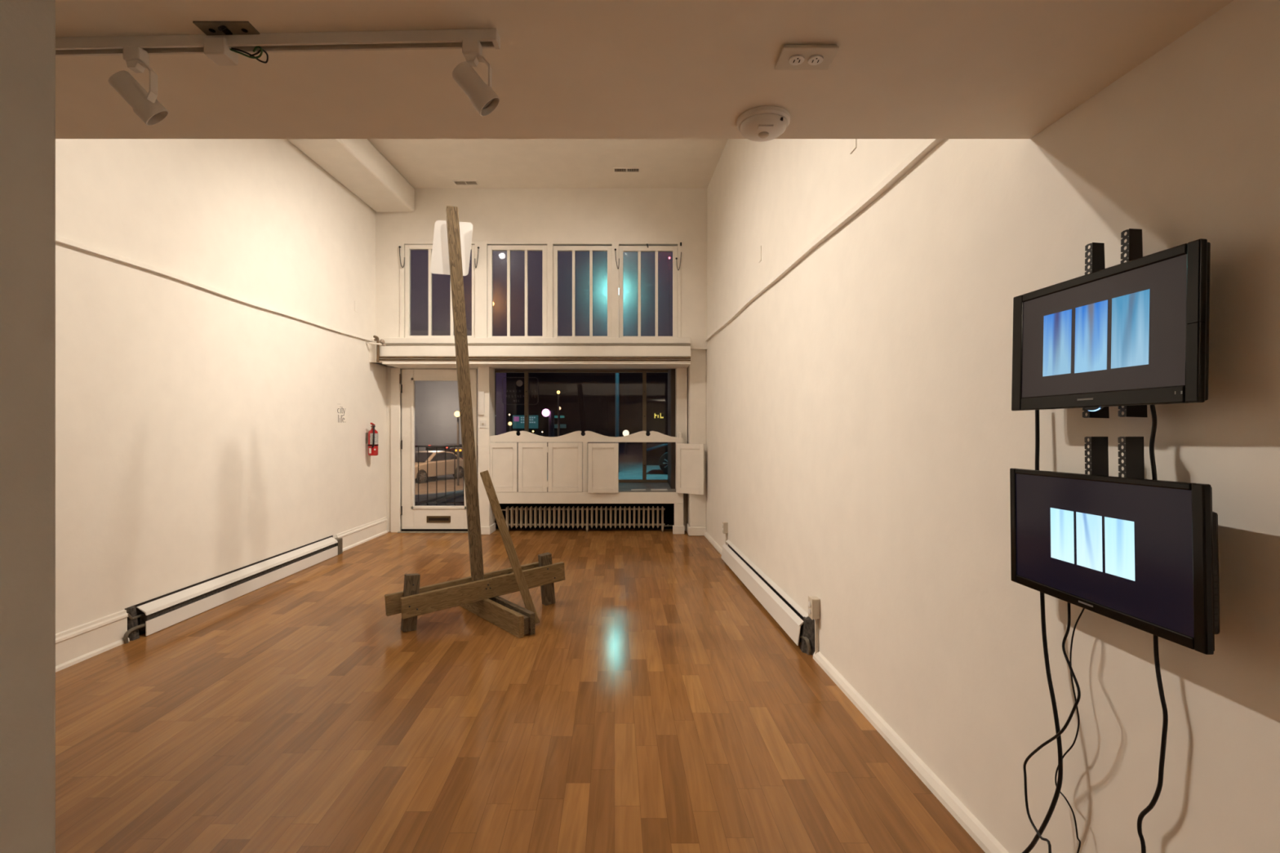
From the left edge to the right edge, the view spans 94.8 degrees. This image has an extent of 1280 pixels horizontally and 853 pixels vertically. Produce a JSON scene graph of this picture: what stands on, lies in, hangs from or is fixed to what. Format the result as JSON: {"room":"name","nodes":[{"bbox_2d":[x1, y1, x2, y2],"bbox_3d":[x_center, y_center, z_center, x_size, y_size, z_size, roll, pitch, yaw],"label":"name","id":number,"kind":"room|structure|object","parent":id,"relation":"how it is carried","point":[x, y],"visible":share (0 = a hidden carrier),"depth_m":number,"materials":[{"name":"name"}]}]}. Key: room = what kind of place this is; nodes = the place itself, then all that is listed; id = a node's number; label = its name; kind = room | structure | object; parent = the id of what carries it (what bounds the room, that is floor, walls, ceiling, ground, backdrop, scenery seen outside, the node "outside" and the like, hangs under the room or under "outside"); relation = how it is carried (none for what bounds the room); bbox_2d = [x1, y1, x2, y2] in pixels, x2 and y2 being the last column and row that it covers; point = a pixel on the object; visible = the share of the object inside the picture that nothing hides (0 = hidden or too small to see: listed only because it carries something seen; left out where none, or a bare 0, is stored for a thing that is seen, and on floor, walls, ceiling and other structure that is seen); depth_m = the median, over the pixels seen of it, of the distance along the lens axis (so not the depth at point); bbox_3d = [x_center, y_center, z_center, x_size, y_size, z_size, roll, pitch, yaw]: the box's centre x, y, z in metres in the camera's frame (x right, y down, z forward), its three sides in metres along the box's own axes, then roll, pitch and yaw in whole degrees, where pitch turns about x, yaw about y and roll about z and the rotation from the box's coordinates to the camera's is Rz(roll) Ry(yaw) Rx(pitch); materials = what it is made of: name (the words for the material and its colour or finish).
{"room":"art gallery","nodes":[
{"label":"art gallery","id":0,"kind":"room"},
{"bbox_2d":[0,0,55,852],"bbox_3d":[-1.222,0.259,0.843,0.655,2.183,0.125,0,0,0],"label":"wall partition","id":1,"kind":"structure","parent":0,"point":[27,27],"depth_m":0.86,"materials":[{"name":"paint"}]},
{"bbox_2d":[55,138,386,633],"bbox_3d":[-3.315,-0.835,2.260,0.150,4.370,10.920,0,0,0],"label":"wall","id":2,"kind":"structure","parent":0,"point":[199,436],"depth_m":4.33,"materials":[{"name":"white paint"}]},
{"bbox_2d":[55,609,129,672],"bbox_3d":[-3.224,1.250,0.250,0.032,0.200,6.900,0,0,0],"label":"baseboard","id":3,"kind":"structure","parent":2,"relation":"attached to","point":[77,644],"depth_m":3.44,"materials":[{"name":"wood"}]},
{"bbox_2d":[55,235,376,342],"bbox_3d":[-3.231,-1.034,4.475,0.038,0.051,5.450,0,0,0],"label":"trim","id":4,"kind":"structure","parent":2,"relation":"attached to","point":[59,239],"depth_m":4.17,"materials":[{"name":"wood"}]},
{"bbox_2d":[123,535,342,644],"bbox_3d":[-3.202,1.249,4.959,0.074,0.208,2.622,0,0,0],"label":"baseboard heater","id":5,"kind":"object","parent":2,"relation":"attached to","point":[148,617],"visible":1,"depth_m":4.47,"materials":[{"name":"white metal"}]},
{"bbox_2d":[137,537,337,615],"bbox_3d":[-3.200,1.186,4.975,0.069,0.056,2.390,0,0,0],"label":"hood","id":6,"kind":"object","parent":5,"relation":"attached to","point":[153,606],"depth_m":4.57,"materials":[{"name":"white metal"}]},
{"bbox_2d":[337,406,345,422],"bbox_3d":[-3.239,-0.143,6.389,0.001,0.199,0.174,0,0,0],"label":"light switch","id":7,"kind":"object","parent":2,"relation":"attached to","point":[340,406],"depth_m":6.37,"materials":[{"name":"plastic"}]},
{"bbox_2d":[354,301,357,311],"bbox_3d":[-3.237,-1.367,6.713,0.006,0.115,0.070,0,0,0],"label":"cover plate","id":8,"kind":"object","parent":2,"relation":"attached to","point":[355,302],"visible":1,"depth_m":6.71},
{"bbox_2d":[335,516,387,551],"bbox_3d":[-3.224,1.250,6.880,0.032,0.200,1.220,0,0,0],"label":"baseboard","id":9,"kind":"structure","parent":2,"relation":"attached to","point":[353,537],"depth_m":6.84,"materials":[{"name":"wood"}]},
{"bbox_2d":[365,422,378,455],"bbox_3d":[-3.151,0.149,6.957,0.156,0.391,0.115,0,0,37],"label":"fire extinguisher","id":10,"kind":"object","parent":2,"relation":"attached to","point":[371,437],"visible":1,"depth_m":6.91,"materials":[{"name":"red metal"}]},
{"bbox_2d":[386,366,477,532],"bbox_3d":[-2.654,0.265,7.600,1.172,2.170,0.200,0,0,0],"label":"trim","id":11,"kind":"structure","parent":2,"relation":"attached to","point":[393,393],"depth_m":7.50,"materials":[{"name":"wood"}]},
{"bbox_2d":[399,368,477,531],"bbox_3d":[-2.579,0.304,7.533,0.969,2.076,0.104,0,0,0],"label":"door","id":12,"kind":"structure","parent":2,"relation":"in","point":[417,517],"depth_m":7.54,"materials":[{"name":"white wood"}]},
{"bbox_2d":[378,356,690,359],"bbox_3d":[-1.252,-0.819,7.000,3.706,0.031,0.022,0,0,0],"label":"pipe","id":13,"kind":"object","parent":2,"relation":"attached to","point":[609,357],"visible":1,"depth_m":6.99,"materials":[{"name":"metal"}]},
{"bbox_2d":[373,335,379,362],"bbox_3d":[-3.136,-0.926,7.007,0.092,0.324,0.032,0,0,34],"label":"riser pipe","id":14,"kind":"object","parent":13,"relation":"attached to","point":[374,336],"visible":1,"depth_m":6.98,"materials":[{"name":"metal"}]},
{"bbox_2d":[366,342,382,345],"bbox_3d":[-3.143,-0.980,6.964,0.172,0.035,0.020,0,0,0],"label":"rod","id":15,"kind":"object","parent":14,"relation":"attached to","point":[370,343],"visible":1,"depth_m":6.96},
{"bbox_2d":[379,359,690,360],"bbox_3d":[-1.255,-0.792,7.020,3.716,0.023,0.018,0,0,0],"label":"pipe","id":16,"kind":"object","parent":2,"relation":"attached to","point":[380,359],"visible":1,"depth_m":7.01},
{"bbox_2d":[286,138,414,212],"bbox_3d":[-2.998,-2.770,4.463,0.485,0.300,5.515,0,0,0],"label":"beam","id":17,"kind":"structure","parent":0,"point":[356,164],"depth_m":6.14,"materials":[{"name":"white paint"}]},
{"bbox_2d":[55,528,985,852],"bbox_3d":[-0.900,1.400,2.225,5.200,0.100,11.050,0,0,0],"label":"floor","id":18,"kind":"structure","parent":0,"point":[657,705],"depth_m":2.66,"materials":[{"name":"laminate"}]},
{"bbox_2d":[384,205,564,638],"bbox_3d":[-1.127,-0.133,4.162,1.111,2.976,0.826,0,0,0],"label":"sculpture","id":19,"kind":"object","parent":18,"relation":"on","point":[478,593],"visible":1,"depth_m":4.20,"materials":[{"name":"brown wood"}]},
{"bbox_2d":[501,506,672,531],"bbox_3d":[-0.695,1.191,7.595,2.228,0.318,0.100,0,0,0],"label":"radiator","id":20,"kind":"object","parent":18,"relation":"on","point":[508,508],"visible":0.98,"depth_m":7.55,"materials":[{"name":"metal"}]},
{"bbox_2d":[489,431,704,533],"bbox_3d":[-0.586,0.701,7.325,2.737,1.294,0.344,0,0,0],"label":"window shutters","id":21,"kind":"object","parent":18,"relation":"on","point":[566,468],"visible":0.96,"depth_m":7.40,"materials":[{"name":"white"}]},
{"bbox_2d":[685,441,688,530],"bbox_3d":[0.603,0.763,7.550,0.024,1.141,0.024,0,0,0],"label":"riser pipe","id":22,"kind":"object","parent":18,"relation":"on","point":[686,495],"visible":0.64,"depth_m":7.54,"materials":[{"name":"metal"}]},
{"bbox_2d":[375,188,706,349],"bbox_3d":[-1.208,-1.935,7.290,4.064,1.970,0.140,0,0,0],"label":"wall","id":23,"kind":"structure","parent":0,"point":[494,214],"depth_m":7.22,"materials":[{"name":"white paint"}]},
{"bbox_2d":[373,337,385,346],"bbox_3d":[-3.111,-1.005,7.046,0.131,0.102,0.059,0,0,-7],"label":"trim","id":24,"kind":"structure","parent":23,"relation":"attached to","point":[381,341],"depth_m":7.03,"materials":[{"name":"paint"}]},
{"bbox_2d":[398,245,404,267],"bbox_3d":[-2.909,-2.072,7.190,0.074,0.267,0.025,0,0,0],"label":"stay","id":25,"kind":"object","parent":23,"relation":"attached to","point":[399,246],"visible":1,"depth_m":7.19,"materials":[{"name":"black metal"}]},
{"bbox_2d":[404,244,474,337],"bbox_3d":[-2.456,-1.644,7.253,0.863,1.177,0.055,0,0,0],"label":"window","id":26,"kind":"structure","parent":23,"relation":"in","point":[428,313],"depth_m":7.25,"materials":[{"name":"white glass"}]},
{"bbox_2d":[474,246,479,267],"bbox_3d":[-1.991,-2.066,7.190,0.058,0.262,0.025,0,0,0],"label":"stay","id":27,"kind":"object","parent":23,"relation":"attached to","point":[477,246],"visible":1,"depth_m":7.19,"materials":[{"name":"black metal"}]},
{"bbox_2d":[487,244,546,337],"bbox_3d":[-1.507,-1.640,7.253,0.738,1.169,0.055,0,0,0],"label":"window","id":28,"kind":"structure","parent":23,"relation":"in","point":[517,274],"depth_m":7.25,"materials":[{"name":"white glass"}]},
{"bbox_2d":[368,342,690,368],"bbox_3d":[-1.317,-0.879,7.310,3.847,0.269,0.580,0,0,0],"label":"trim","id":29,"kind":"structure","parent":23,"relation":"attached to","point":[384,351],"depth_m":7.02,"materials":[{"name":"wood"}]},
{"bbox_2d":[382,343,690,346],"bbox_3d":[-1.243,-0.978,7.060,3.699,0.022,0.022,0,0,0],"label":"conduit pipe","id":30,"kind":"object","parent":23,"relation":"attached to","point":[386,344],"visible":0.87,"depth_m":7.05,"materials":[{"name":"metal"}]},
{"bbox_2d":[384,337,690,343],"bbox_3d":[-1.234,-1.037,7.200,3.692,0.070,0.200,0,0,0],"label":"trim","id":31,"kind":"structure","parent":23,"relation":"attached to","point":[387,340],"depth_m":7.10,"materials":[{"name":"wood"}]},
{"bbox_2d":[400,240,680,337],"bbox_3d":[-1.220,-1.671,7.214,3.445,1.199,0.012,0,0,0],"label":"trim","id":32,"kind":"structure","parent":23,"relation":"attached to","point":[481,271],"depth_m":7.21,"materials":[{"name":"wood"}]},
{"bbox_2d":[552,245,611,337],"bbox_3d":[-0.706,-1.636,7.253,0.722,1.162,0.055,0,0,0],"label":"window","id":33,"kind":"structure","parent":23,"relation":"in","point":[581,274],"depth_m":7.25,"materials":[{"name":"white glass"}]},
{"bbox_2d":[614,248,619,269],"bbox_3d":[-0.282,-2.048,7.190,0.061,0.252,0.025,0,0,0],"label":"stay","id":34,"kind":"object","parent":23,"relation":"attached to","point":[615,248],"visible":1,"depth_m":7.19,"materials":[{"name":"black metal"}]},
{"bbox_2d":[618,245,677,337],"bbox_3d":[0.102,-1.636,7.253,0.722,1.162,0.055,0,0,0],"label":"window","id":35,"kind":"structure","parent":23,"relation":"in","point":[648,277],"depth_m":7.25,"materials":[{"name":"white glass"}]},
{"bbox_2d":[675,252,681,270],"bbox_3d":[0.471,-2.018,7.190,0.074,0.224,0.025,0,0,0],"label":"stay","id":36,"kind":"object","parent":23,"relation":"attached to","point":[676,258],"visible":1,"depth_m":7.19,"materials":[{"name":"black metal"}]},
{"bbox_2d":[367,138,728,188],"bbox_3d":[-1.020,-2.980,4.450,4.740,0.120,6.100,0,0,0],"label":"ceiling","id":37,"kind":"structure","parent":0,"point":[424,163],"depth_m":6.48,"materials":[{"name":"paint"}]},
{"bbox_2d":[452,180,479,185],"bbox_3d":[-2.081,-2.914,7.037,0.288,0.012,0.125,0,0,0],"label":"ceiling vent","id":38,"kind":"object","parent":37,"relation":"in","point":[455,182],"visible":1,"depth_m":7.04,"materials":[{"name":"beige plastic"}]},
{"bbox_2d":[613,167,639,173],"bbox_3d":[-0.152,-2.914,6.687,0.304,0.012,0.116,0,0,0],"label":"ceiling vent","id":39,"kind":"object","parent":37,"relation":"in","point":[615,170],"visible":1,"depth_m":6.70,"materials":[{"name":"beige plastic"}]},
{"bbox_2d":[494,368,668,370],"bbox_3d":[-0.785,-0.885,8.085,2.777,0.130,1.330,0,0,0],"label":"trim","id":40,"kind":"structure","parent":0,"point":[495,369],"depth_m":8.45,"materials":[{"name":"paint"}]},
{"bbox_2d":[494,503,674,528],"bbox_3d":[-0.775,1.105,7.780,3.050,0.490,0.040,0,0,0],"label":"wall","id":41,"kind":"structure","parent":0,"point":[668,513],"depth_m":7.76,"materials":[{"name":"black"}]},
{"bbox_2d":[397,531,467,533],"bbox_3d":[-2.574,1.344,7.555,0.998,0.012,0.190,0,0,0],"label":"trim","id":42,"kind":"structure","parent":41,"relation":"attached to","point":[398,531],"depth_m":7.46,"materials":[{"name":"wood"}]},
{"bbox_2d":[478,391,484,414],"bbox_3d":[-1.978,-0.292,7.346,0.068,0.288,0.029,0,0,0],"label":"box","id":43,"kind":"object","parent":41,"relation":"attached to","point":[481,394],"visible":1,"depth_m":7.33,"materials":[{"name":"white plastic"}]},
{"bbox_2d":[480,420,486,427],"bbox_3d":[-1.958,-0.030,7.350,0.076,0.100,0.020,0,0,0],"label":"light switch","id":44,"kind":"object","parent":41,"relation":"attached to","point":[482,423],"visible":1,"depth_m":7.35,"materials":[{"name":"white plastic"}]},
{"bbox_2d":[477,366,495,534],"bbox_3d":[-1.954,0.290,7.497,0.164,2.120,0.305,0,0,0],"label":"trim","id":45,"kind":"structure","parent":41,"relation":"attached to","point":[486,375],"depth_m":7.36,"materials":[{"name":"wood"}]},
{"bbox_2d":[494,370,667,482],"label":"window","id":46,"kind":"structure","parent":41,"relation":"in","point":[519,383],"depth_m":8.62,"materials":[{"name":"black metal"}]},
{"bbox_2d":[517,482,687,494],"bbox_3d":[-0.785,0.840,8.105,2.777,0.040,1.290,0,0,0],"label":"trim","id":47,"kind":"structure","parent":41,"relation":"on","point":[623,486],"depth_m":7.99,"materials":[{"name":"wood"}]},
{"bbox_2d":[631,488,645,490],"bbox_3d":[-0.021,0.817,7.605,0.189,0.006,0.110,0,0,0],"label":"paper stack","id":48,"kind":"object","parent":47,"relation":"on","point":[631,489],"visible":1,"depth_m":7.59,"materials":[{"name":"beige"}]},
{"bbox_2d":[650,488,667,490],"bbox_3d":[0.246,0.817,7.620,0.213,0.006,0.160,0,0,0],"label":"paper stack","id":49,"kind":"object","parent":47,"relation":"on","point":[651,489],"visible":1,"depth_m":7.54,"materials":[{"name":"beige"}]},
{"bbox_2d":[55,0,1234,138],"bbox_3d":[-0.845,-0.958,-0.748,4.790,0.250,4.905,0,0,0],"label":"ceiling","id":50,"kind":"structure","parent":0,"point":[562,68],"depth_m":1.36,"materials":[{"name":"paint"}]},
{"bbox_2d":[192,21,259,35],"bbox_3d":[-0.862,-0.826,1.243,0.114,0.019,0.066,0,0,0],"label":"plate","id":51,"kind":"object","parent":50,"relation":"attached to","point":[208,28],"visible":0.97,"depth_m":1.22,"materials":[{"name":"metal"}]},
{"bbox_2d":[55,27,500,66],"bbox_3d":[-0.960,-0.809,1.265,1.321,0.047,0.045,0,0,2],"label":"ceiling track","id":52,"kind":"object","parent":50,"relation":"attached to","point":[223,50],"visible":1,"depth_m":1.25,"materials":[{"name":"beige"}]},
{"bbox_2d":[108,46,168,125],"bbox_3d":[-1.089,-0.737,1.281,0.098,0.152,0.071,0,0,-18],"label":"track light","id":53,"kind":"object","parent":52,"relation":"hanging from","point":[145,105],"visible":1,"depth_m":1.26,"materials":[{"name":"beige"}]},
{"bbox_2d":[452,39,499,116],"bbox_3d":[-0.347,-0.739,1.250,0.098,0.149,0.054,0,0,-12],"label":"track light","id":54,"kind":"object","parent":52,"relation":"hanging from","point":[482,95],"visible":1,"depth_m":1.23,"materials":[{"name":"beige"}]},
{"bbox_2d":[737,106,790,142],"bbox_3d":[0.335,-0.809,1.600,0.142,0.048,0.142,0,0,0],"label":"smoke detector","id":55,"kind":"object","parent":50,"relation":"attached to","point":[762,123],"visible":1,"depth_m":1.56,"materials":[{"name":"white plastic"}]},
{"bbox_2d":[775,44,839,69],"bbox_3d":[0.372,-0.825,1.318,0.122,0.015,0.080,0,0,0],"label":"outlet","id":56,"kind":"object","parent":50,"relation":"attached to","point":[792,56],"visible":1,"depth_m":1.31,"materials":[{"name":"beige plastic"}]},
{"bbox_2d":[789,54,804,65],"bbox_3d":[0.351,-0.821,1.318,0.034,0.004,0.034,0,0,45],"label":"socket","id":57,"kind":"object","parent":56,"relation":"attached to","point":[794,60],"depth_m":1.31,"materials":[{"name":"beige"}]},
{"bbox_2d":[807,54,823,65],"bbox_3d":[0.393,-0.821,1.318,0.034,0.004,0.034,0,0,45],"label":"socket","id":58,"kind":"object","parent":56,"relation":"attached to","point":[812,60],"depth_m":1.31,"materials":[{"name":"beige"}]},
{"bbox_2d":[667,368,675,488],"bbox_3d":[0.506,0.000,8.225,0.194,1.640,0.950,0,0,0],"label":"wall","id":59,"kind":"structure","parent":0,"point":[671,372],"depth_m":7.75,"materials":[{"name":"brown"}]},
{"bbox_2d":[675,368,687,488],"bbox_3d":[0.534,0.020,7.625,0.139,1.660,0.250,0,0,0],"label":"trim","id":60,"kind":"structure","parent":59,"relation":"attached to","point":[681,374],"depth_m":7.50,"materials":[{"name":"wood"}]},
{"bbox_2d":[683,494,685,530],"bbox_3d":[0.603,0.275,7.685,0.116,2.150,0.130,0,0,0],"label":"trim","id":61,"kind":"structure","parent":59,"relation":"attached to","point":[684,495],"depth_m":7.62,"materials":[{"name":"beige paint"}]},
{"bbox_2d":[706,0,1279,852],"bbox_3d":[1.174,-0.835,2.275,0.150,4.370,10.975,0,0,-3],"label":"wall","id":62,"kind":"structure","parent":0,"point":[864,437],"depth_m":1.87,"materials":[{"name":"white paint"}]},
{"bbox_2d":[686,349,706,535],"bbox_3d":[0.709,-0.785,7.505,0.224,4.270,0.490,0,0,0],"label":"trim","id":63,"kind":"structure","parent":62,"relation":"attached to","point":[696,371],"depth_m":7.28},
{"bbox_2d":[722,521,728,544],"bbox_3d":[0.867,1.090,6.007,0.050,0.231,0.068,0,0,-3],"label":"outlet box","id":64,"kind":"object","parent":62,"relation":"attached to","point":[725,525],"visible":0.97,"depth_m":5.98,"materials":[{"name":"beige plastic"}]},
{"bbox_2d":[758,245,761,262],"bbox_3d":[0.960,-1.379,4.714,0.006,0.118,0.070,0,0,-3],"label":"cover plate","id":65,"kind":"object","parent":62,"relation":"attached to","point":[760,247],"visible":1,"depth_m":4.70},
{"bbox_2d":[720,539,814,655],"bbox_3d":[0.926,1.246,4.703,0.081,0.215,2.494,0,0,-3],"label":"baseboard heater","id":66,"kind":"object","parent":62,"relation":"attached to","point":[790,616],"visible":0.99,"depth_m":4.12,"materials":[{"name":"white metal"}]},
{"bbox_2d":[725,539,808,617],"bbox_3d":[0.943,1.150,4.740,0.031,0.024,2.385,0,0,-3],"label":"hood","id":67,"kind":"object","parent":66,"relation":"attached to","point":[773,584],"depth_m":4.39,"materials":[{"name":"white metal"}]},
{"bbox_2d":[808,595,820,654],"bbox_3d":[1.008,1.170,3.413,0.055,0.358,0.068,0,0,-3],"label":"outlet box","id":68,"kind":"object","parent":62,"relation":"attached to","point":[814,602],"visible":0.95,"depth_m":3.40,"materials":[{"name":"beige plastic"}]},
{"bbox_2d":[808,601,811,613],"bbox_3d":[0.984,1.050,3.412,0.006,0.073,0.032,0,0,-3],"label":"socket","id":69,"kind":"object","parent":68,"relation":"attached to","point":[809,602],"depth_m":3.41,"materials":[{"name":"white plastic"}]},
{"bbox_2d":[705,138,943,341],"bbox_3d":[0.967,-1.065,4.475,0.040,0.057,5.461,0,0,-3],"label":"trim","id":70,"kind":"structure","parent":62,"relation":"attached to","point":[928,144],"depth_m":2.91,"materials":[{"name":"wood"}]},
{"bbox_2d":[849,138,856,154],"bbox_3d":[1.060,-1.429,2.927,0.006,0.118,0.070,0,0,-4],"label":"cover plate","id":71,"kind":"object","parent":62,"relation":"attached to","point":[852,141],"visible":0.51,"depth_m":2.92,"materials":[{"name":"plastic"}]},
{"bbox_2d":[704,531,1008,852],"bbox_3d":[1.098,1.325,2.040,0.028,0.050,10.498,0,0,-3],"label":"baseboard","id":72,"kind":"structure","parent":62,"relation":"attached to","point":[975,828],"depth_m":2.30,"materials":[{"name":"wood"}]},
{"bbox_2d":[1022,409,1062,852],"bbox_3d":[1.068,0.639,1.619,0.085,1.401,0.192,0,0,-34],"label":"power cable","id":73,"kind":"object","parent":62,"relation":"attached to","point":[1051,808],"visible":0.73,"depth_m":1.57,"materials":[{"name":"black rubber"}]},
{"bbox_2d":[1054,608,1084,852],"bbox_3d":[1.067,0.895,1.516,0.096,0.886,0.097,0,0,0],"label":"power cable","id":74,"kind":"object","parent":62,"relation":"attached to","point":[1083,609],"visible":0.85,"depth_m":1.50,"materials":[{"name":"black rubber"}]},
{"bbox_2d":[1011,228,1210,417],"bbox_3d":[1.086,-0.230,1.378,0.079,0.418,0.503,1,0,-5],"label":"television","id":75,"kind":"object","parent":62,"relation":"attached to","point":[1133,335],"visible":1,"depth_m":1.31,"materials":[{"name":"black"}]},
{"bbox_2d":[1042,309,1071,376],"bbox_3d":[1.042,-0.207,1.472,0.001,0.156,0.088,1,0,-5],"label":"picture","id":76,"kind":"object","parent":75,"relation":"attached to","point":[1057,326],"depth_m":1.47},
{"bbox_2d":[1074,299,1107,373],"bbox_3d":[1.050,-0.207,1.372,0.001,0.158,0.088,1,0,-5],"label":"picture","id":77,"kind":"object","parent":75,"relation":"attached to","point":[1091,320],"depth_m":1.37},
{"bbox_2d":[1111,288,1149,368],"bbox_3d":[1.058,-0.208,1.273,0.002,0.157,0.089,1,0,-5],"label":"picture","id":78,"kind":"object","parent":75,"relation":"attached to","point":[1130,335],"depth_m":1.27},
{"bbox_2d":[1009,436,1219,654],"bbox_3d":[1.072,0.226,1.371,0.063,0.404,0.560,0,-1,-1],"label":"television","id":79,"kind":"object","parent":62,"relation":"attached to","point":[1131,549],"visible":1,"depth_m":1.29,"materials":[{"name":"black"}]},
{"bbox_2d":[1022,602,1080,852],"bbox_3d":[1.042,0.887,1.485,0.104,0.904,0.219,0,0,27],"label":"power cable","id":80,"kind":"object","parent":79,"relation":"attached to","point":[1066,634],"visible":0.99,"depth_m":1.50,"materials":[{"name":"black rubber"}]},
{"bbox_2d":[1050,507,1074,564],"bbox_3d":[1.043,0.268,1.455,0.001,0.126,0.077,0,-1,-1],"label":"picture","id":81,"kind":"object","parent":79,"relation":"attached to","point":[1062,539],"depth_m":1.45},
{"bbox_2d":[1075,511,1102,572],"bbox_3d":[1.044,0.267,1.369,0.001,0.126,0.076,0,-1,-1],"label":"picture","id":82,"kind":"object","parent":79,"relation":"attached to","point":[1088,526],"depth_m":1.37},
{"bbox_2d":[1104,516,1134,581],"bbox_3d":[1.045,0.265,1.284,0.001,0.125,0.077,0,-1,-1],"label":"picture","id":83,"kind":"object","parent":79,"relation":"attached to","point":[1119,534],"depth_m":1.28},
{"bbox_2d":[1137,404,1168,852],"bbox_3d":[1.078,0.643,1.287,0.095,1.390,0.070,0,0,0],"label":"power cable","id":84,"kind":"object","parent":62,"relation":"attached to","point":[1165,722],"visible":0.79,"depth_m":1.27,"materials":[{"name":"black rubber"}]},
{"label":"outside","id":85,"kind":"structure","parent":0,"visible":0},
{"bbox_2d":[414,444,667,505],"bbox_3d":[-5.000,2.030,41.375,70.000,1.240,67.250,0,0,0],"label":"ground","id":86,"kind":"structure","parent":85,"point":[630,464],"depth_m":23.59,"materials":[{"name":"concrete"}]},
{"bbox_2d":[414,450,462,483],"bbox_3d":[-10.487,1.948,29.049,1.846,1.455,4.391,0,0,22],"label":"car","id":87,"kind":"object","parent":86,"relation":"on","point":[431,454],"visible":0.61,"depth_m":28.56,"materials":[{"name":"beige metal"}]},
{"bbox_2d":[414,491,462,506],"bbox_3d":[-3.865,1.415,11.501,0.040,0.103,2.026,0,0,9],"label":"kerb stone","id":88,"kind":"object","parent":86,"relation":"on","point":[457,494],"visible":0.43,"depth_m":11.49,"materials":[{"name":"grey"}]},
{"bbox_2d":[414,445,464,505],"bbox_3d":[-3.075,0.849,8.900,1.661,1.122,0.024,0,0,0],"label":"railing","id":89,"kind":"object","parent":86,"relation":"on","point":[418,446],"visible":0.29,"depth_m":8.89,"materials":[{"name":"black metal"}]},
{"bbox_2d":[425,444,462,451],"bbox_3d":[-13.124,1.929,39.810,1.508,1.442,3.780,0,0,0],"label":"truck","id":90,"kind":"object","parent":86,"relation":"on","point":[428,448],"visible":0.05,"depth_m":38.01,"materials":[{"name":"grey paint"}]},
{"bbox_2d":[414,373,496,452],"bbox_3d":[-16.625,-2.050,43.970,10.750,9.600,4.060,0,0,0],"label":"building","id":91,"kind":"structure","parent":86,"relation":"on","point":[436,402],"depth_m":42.00,"materials":[{"name":"black"}]},
{"bbox_2d":[449,447,462,459],"bbox_3d":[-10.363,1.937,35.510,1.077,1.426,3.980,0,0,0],"label":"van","id":92,"kind":"object","parent":86,"relation":"on","point":[451,450],"visible":0.04,"depth_m":33.58,"materials":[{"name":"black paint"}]},
{"bbox_2d":[453,411,459,485],"bbox_3d":[-8.064,0.985,26.005,0.253,3.331,0.263,0,0,41],"label":"street lamp","id":93,"kind":"object","parent":86,"relation":"on","point":[456,414],"visible":0.9,"depth_m":26.07,"materials":[{"name":"grey paint"}]},
{"bbox_2d":[508,422,511,431],"bbox_3d":[-7.500,1.175,34.002,0.214,2.902,0.219,0,0,43],"label":"street lamp","id":94,"kind":"object","parent":86,"relation":"on","point":[509,423],"visible":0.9,"depth_m":34.03,"materials":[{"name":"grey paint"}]},
{"bbox_2d":[542,408,554,436],"bbox_3d":[-2.183,0.495,14.025,0.301,1.834,0.185,0,0,-25],"label":"street lamp","id":95,"kind":"object","parent":86,"relation":"on","point":[545,412],"visible":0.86,"depth_m":14.03,"materials":[{"name":"grey paint"}]},
{"bbox_2d":[556,391,559,436],"bbox_3d":[-4.158,-0.027,30.017,0.162,3.605,0.199,0,0,0],"label":"street lamp","id":96,"kind":"object","parent":86,"relation":"on","point":[557,392],"visible":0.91,"depth_m":30.04,"materials":[{"name":"metal"}]},
{"bbox_2d":[559,406,560,435],"bbox_3d":[-4.518,0.388,33.001,0.165,2.990,0.168,0,0,43],"label":"street lamp","id":97,"kind":"object","parent":86,"relation":"on","point":[559,406],"visible":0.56,"depth_m":33.05,"materials":[{"name":"grey paint"}]},
{"bbox_2d":[506,373,667,458],"bbox_3d":[5.550,-1.600,50.900,33.500,8.500,6.200,0,0,0],"label":"building","id":98,"kind":"structure","parent":86,"relation":"on","point":[587,401],"depth_m":48.01,"materials":[{"name":"brick"}]},
{"bbox_2d":[512,415,537,428],"bbox_3d":[-9.307,-0.376,47.805,2.022,1.063,0.370,0,0,0],"label":"shop sign","id":99,"kind":"object","parent":98,"relation":"attached to","point":[517,420],"visible":0.69,"depth_m":47.70,"materials":[{"name":"teal"}]},
{"bbox_2d":[554,424,566,427],"bbox_3d":[-6.481,-0.026,47.845,0.933,0.311,0.290,0,0,0],"label":"shop sign","id":100,"kind":"object","parent":98,"relation":"attached to","point":[555,425],"visible":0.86,"depth_m":47.70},
{"bbox_2d":[653,413,663,418],"bbox_3d":[1.530,-0.868,47.795,0.778,0.441,0.390,0,0,0],"label":"shop sign","id":101,"kind":"object","parent":98,"relation":"attached to","point":[656,415],"visible":1,"depth_m":47.70,"materials":[{"name":"yellow"}]},
{"bbox_2d":[615,373,618,443],"bbox_3d":[-0.763,-1.444,18.024,0.304,5.708,0.360,0,0,0],"label":"street lamp","id":102,"kind":"object","parent":86,"relation":"on","point":[616,374],"visible":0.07,"depth_m":18.09,"materials":[{"name":"metal"}]},
{"bbox_2d":[622,430,629,453],"bbox_3d":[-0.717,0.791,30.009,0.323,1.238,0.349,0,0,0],"label":"street lamp","id":103,"kind":"object","parent":86,"relation":"on","point":[625,433],"visible":0.87,"depth_m":29.92,"materials":[{"name":"grey paint"}]},
{"bbox_2d":[646,442,667,474],"bbox_3d":[2.354,0.688,17.999,4.391,1.455,1.846,0,0,8],"label":"car","id":104,"kind":"object","parent":86,"relation":"on","point":[657,455],"visible":0.08,"depth_m":17.39,"materials":[{"name":"black paint"}]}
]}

